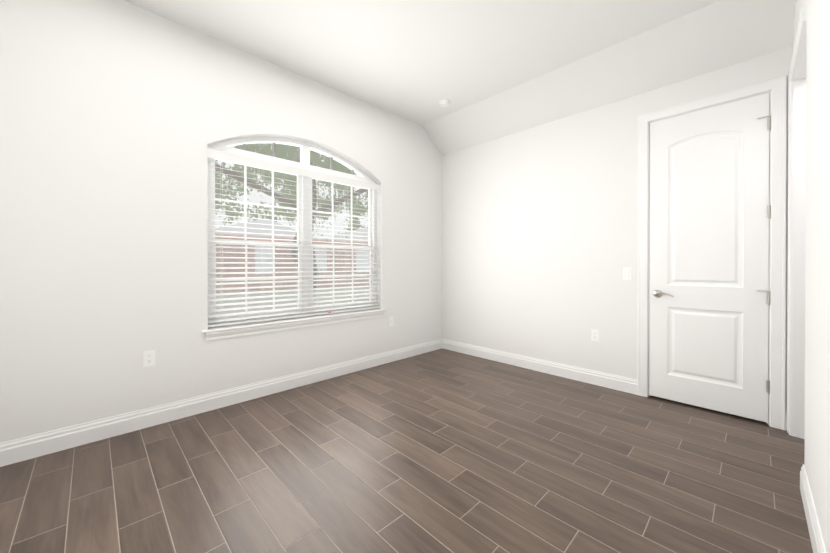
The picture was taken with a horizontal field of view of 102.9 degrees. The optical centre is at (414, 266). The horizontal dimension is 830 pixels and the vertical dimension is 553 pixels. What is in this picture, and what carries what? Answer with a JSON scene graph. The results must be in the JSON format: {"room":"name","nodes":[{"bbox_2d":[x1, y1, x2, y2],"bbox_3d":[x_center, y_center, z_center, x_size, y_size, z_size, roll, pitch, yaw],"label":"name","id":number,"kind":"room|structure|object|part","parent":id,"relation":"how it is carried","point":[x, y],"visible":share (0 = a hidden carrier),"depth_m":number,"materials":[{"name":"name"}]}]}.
{"room":"empty room","nodes":[
{"label":"empty room","id":0,"kind":"room"},
{"bbox_2d":[0,0,441,442],"bbox_3d":[-1.257,-0.409,3.222,4.760,3.170,0.160,0,0,-44],"label":"wall","id":1,"kind":"structure","parent":0,"point":[117,117],"depth_m":2.40,"materials":[{"name":"white paint"}]},
{"bbox_2d":[143,350,154,366],"bbox_3d":[-1.952,0.679,2.430,0.070,0.115,0.008,0,0,-44],"label":"electrical outlet","id":2,"kind":"object","parent":1,"relation":"attached to","point":[148,358],"visible":1,"depth_m":2.43,"materials":[{"name":"white plastic"}]},
{"bbox_2d":[0,339,443,466],"bbox_3d":[-1.196,1.108,3.166,4.440,0.136,0.014,0,0,-44],"label":"baseboard","id":3,"kind":"structure","parent":1,"relation":"attached to","point":[26,448],"depth_m":2.54,"materials":[{"name":"white paint"}]},
{"bbox_2d":[207,137,376,327],"bbox_3d":[-1.129,-0.375,3.403,1.794,1.780,0.071,0,0,-44],"label":"window","id":4,"kind":"structure","parent":1,"relation":"in","point":[305,149],"depth_m":3.35,"materials":[{"name":"white plastic"}]},
{"bbox_3d":[-1.129,-0.244,3.404,1.710,1.433,0.040,0,0,-44],"label":"window sashes","id":5,"kind":"part","parent":4,"relation":"part of","materials":[{"name":"white plastic"}]},
{"bbox_2d":[216,244,369,313],"bbox_3d":[-1.149,0.150,3.426,1.794,0.730,0.001,0,0,-44],"label":"screen","id":6,"kind":"object","parent":4,"relation":"attached to","point":[342,269],"depth_m":3.25,"materials":[{"name":"grey"}]},
{"bbox_2d":[207,148,379,326],"bbox_3d":[-1.075,-0.234,3.349,1.790,1.465,0.064,0,0,-44],"label":"window blinds","id":7,"kind":"object","parent":4,"relation":"attached to","point":[230,157],"visible":0.85,"depth_m":3.18,"materials":[{"name":"white plastic"}]},
{"bbox_2d":[242,142,353,174],"bbox_3d":[-1.135,-1.115,3.406,1.188,0.150,0.015,0,0,-44],"label":"bars","id":8,"kind":"object","parent":4,"relation":"attached to","point":[274,154],"visible":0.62,"depth_m":3.19,"materials":[{"name":"grey plastic"}]},
{"bbox_2d":[201,308,385,340],"bbox_3d":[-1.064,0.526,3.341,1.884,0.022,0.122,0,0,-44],"label":"window sill","id":9,"kind":"structure","parent":1,"relation":"attached to","point":[246,325],"depth_m":3.14,"materials":[{"name":"white paint"}]},
{"bbox_2d":[389,317,392,325],"bbox_3d":[-0.291,0.678,4.053,0.070,0.115,0.009,0,0,-44],"label":"electrical outlet","id":10,"kind":"object","parent":1,"relation":"attached to","point":[390,321],"visible":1,"depth_m":4.05,"materials":[{"name":"white plastic"}]},
{"bbox_2d":[0,349,812,552],"bbox_3d":[0.345,1.212,1.589,4.760,0.060,4.745,0,0,-44],"label":"floor","id":11,"kind":"structure","parent":0,"point":[442,451],"depth_m":1.86,"materials":[{"name":"brown tile"}]},
{"bbox_2d":[124,0,795,155],"bbox_3d":[0.345,-1.799,1.577,4.760,0.477,4.745,0,0,-44],"label":"ceiling","id":12,"kind":"structure","parent":0,"point":[489,70],"depth_m":2.74,"materials":[{"name":"white paint"}]},
{"bbox_2d":[438,99,449,106],"bbox_3d":[0.337,-1.858,3.791,0.140,0.038,0.140,0,0,-44],"label":"smoke detector","id":13,"kind":"object","parent":12,"relation":"attached to","point":[444,103],"visible":1,"depth_m":3.75,"materials":[{"name":"white plastic"}]},
{"bbox_2d":[442,47,792,410],"bbox_3d":[1.990,-0.409,3.190,0.160,3.170,4.745,0,0,-44],"label":"wall","id":14,"kind":"structure","parent":0,"point":[539,237],"depth_m":3.54,"materials":[{"name":"white paint"}]},
{"bbox_2d":[444,339,636,394],"bbox_3d":[1.219,1.105,3.861,0.014,0.136,2.337,0,0,-44],"label":"baseboard","id":15,"kind":"structure","parent":14,"relation":"attached to","point":[629,385],"depth_m":3.59,"materials":[{"name":"white paint"}]},
{"bbox_2d":[591,329,598,341],"bbox_3d":[1.787,0.687,3.282,0.008,0.115,0.070,0,0,-44],"label":"electrical outlet","id":16,"kind":"object","parent":14,"relation":"attached to","point":[594,335],"visible":1,"depth_m":3.28,"materials":[{"name":"white plastic"}]},
{"bbox_2d":[623,267,631,279],"bbox_3d":[1.977,0.069,3.083,0.010,0.115,0.070,0,0,-44],"label":"switch plate","id":17,"kind":"object","parent":14,"relation":"attached to","point":[627,273],"visible":1,"depth_m":3.08,"materials":[{"name":"white plastic"}]},
{"bbox_2d":[649,92,770,422],"bbox_3d":[2.354,-0.062,2.693,0.092,2.440,0.746,0,0,-44],"label":"door","id":18,"kind":"structure","parent":14,"relation":"in","point":[708,251],"depth_m":2.67,"materials":[{"name":"white paint"}]},
{"bbox_3d":[2.156,0.243,2.873,0.056,0.066,0.153,0,0,-44],"label":"handle","id":19,"kind":"part","parent":18,"relation":"part of","materials":[{"name":"silver metal"}]},
{"bbox_3d":[2.592,-0.085,2.456,0.016,2.047,0.075,0,0,-44],"label":"door hinges","id":20,"kind":"part","parent":18,"relation":"part of","materials":[{"name":"silver metal"}]},
{"bbox_2d":[637,75,786,429],"bbox_3d":[2.406,-0.095,2.752,0.180,2.544,0.901,0,0,-44],"label":"door frame","id":21,"kind":"structure","parent":14,"relation":"attached to","point":[777,87],"depth_m":2.42,"materials":[{"name":"white paint"}]},
{"bbox_2d":[793,0,829,552],"bbox_3d":[1.086,-0.400,0.710,4.600,3.170,0.120,0,0,-44],"label":"wall","id":22,"kind":"structure","parent":0,"point":[817,359],"depth_m":1.39,"materials":[{"name":"white paint"}]},
{"bbox_2d":[787,6,806,435],"bbox_3d":[2.354,-0.090,2.048,0.880,2.541,0.020,0,0,-44],"label":"trim","id":23,"kind":"structure","parent":22,"relation":"attached to","point":[799,33],"depth_m":2.30,"materials":[{"name":"white paint"}]},
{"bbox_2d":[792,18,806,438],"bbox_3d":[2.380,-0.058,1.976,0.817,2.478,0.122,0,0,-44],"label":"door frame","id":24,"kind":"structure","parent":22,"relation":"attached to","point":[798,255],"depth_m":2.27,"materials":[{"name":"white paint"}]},
{"bbox_2d":[800,464,826,552],"bbox_3d":[0.779,1.118,0.510,3.555,0.136,0.014,0,0,-44],"label":"baseboard","id":25,"kind":"structure","parent":22,"relation":"attached to","point":[817,542],"depth_m":1.45,"materials":[{"name":"white paint"}]},
{"label":"outside","id":26,"kind":"structure","parent":0,"visible":0},
{"bbox_2d":[215,143,369,313],"bbox_3d":[-4.788,-2.360,12.236,16.000,11.000,0.001,0,0,-44],"label":"window glass","id":27,"kind":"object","parent":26,"point":[285,150],"depth_m":12.15,"materials":[{"name":"clear glass"}]}
]}

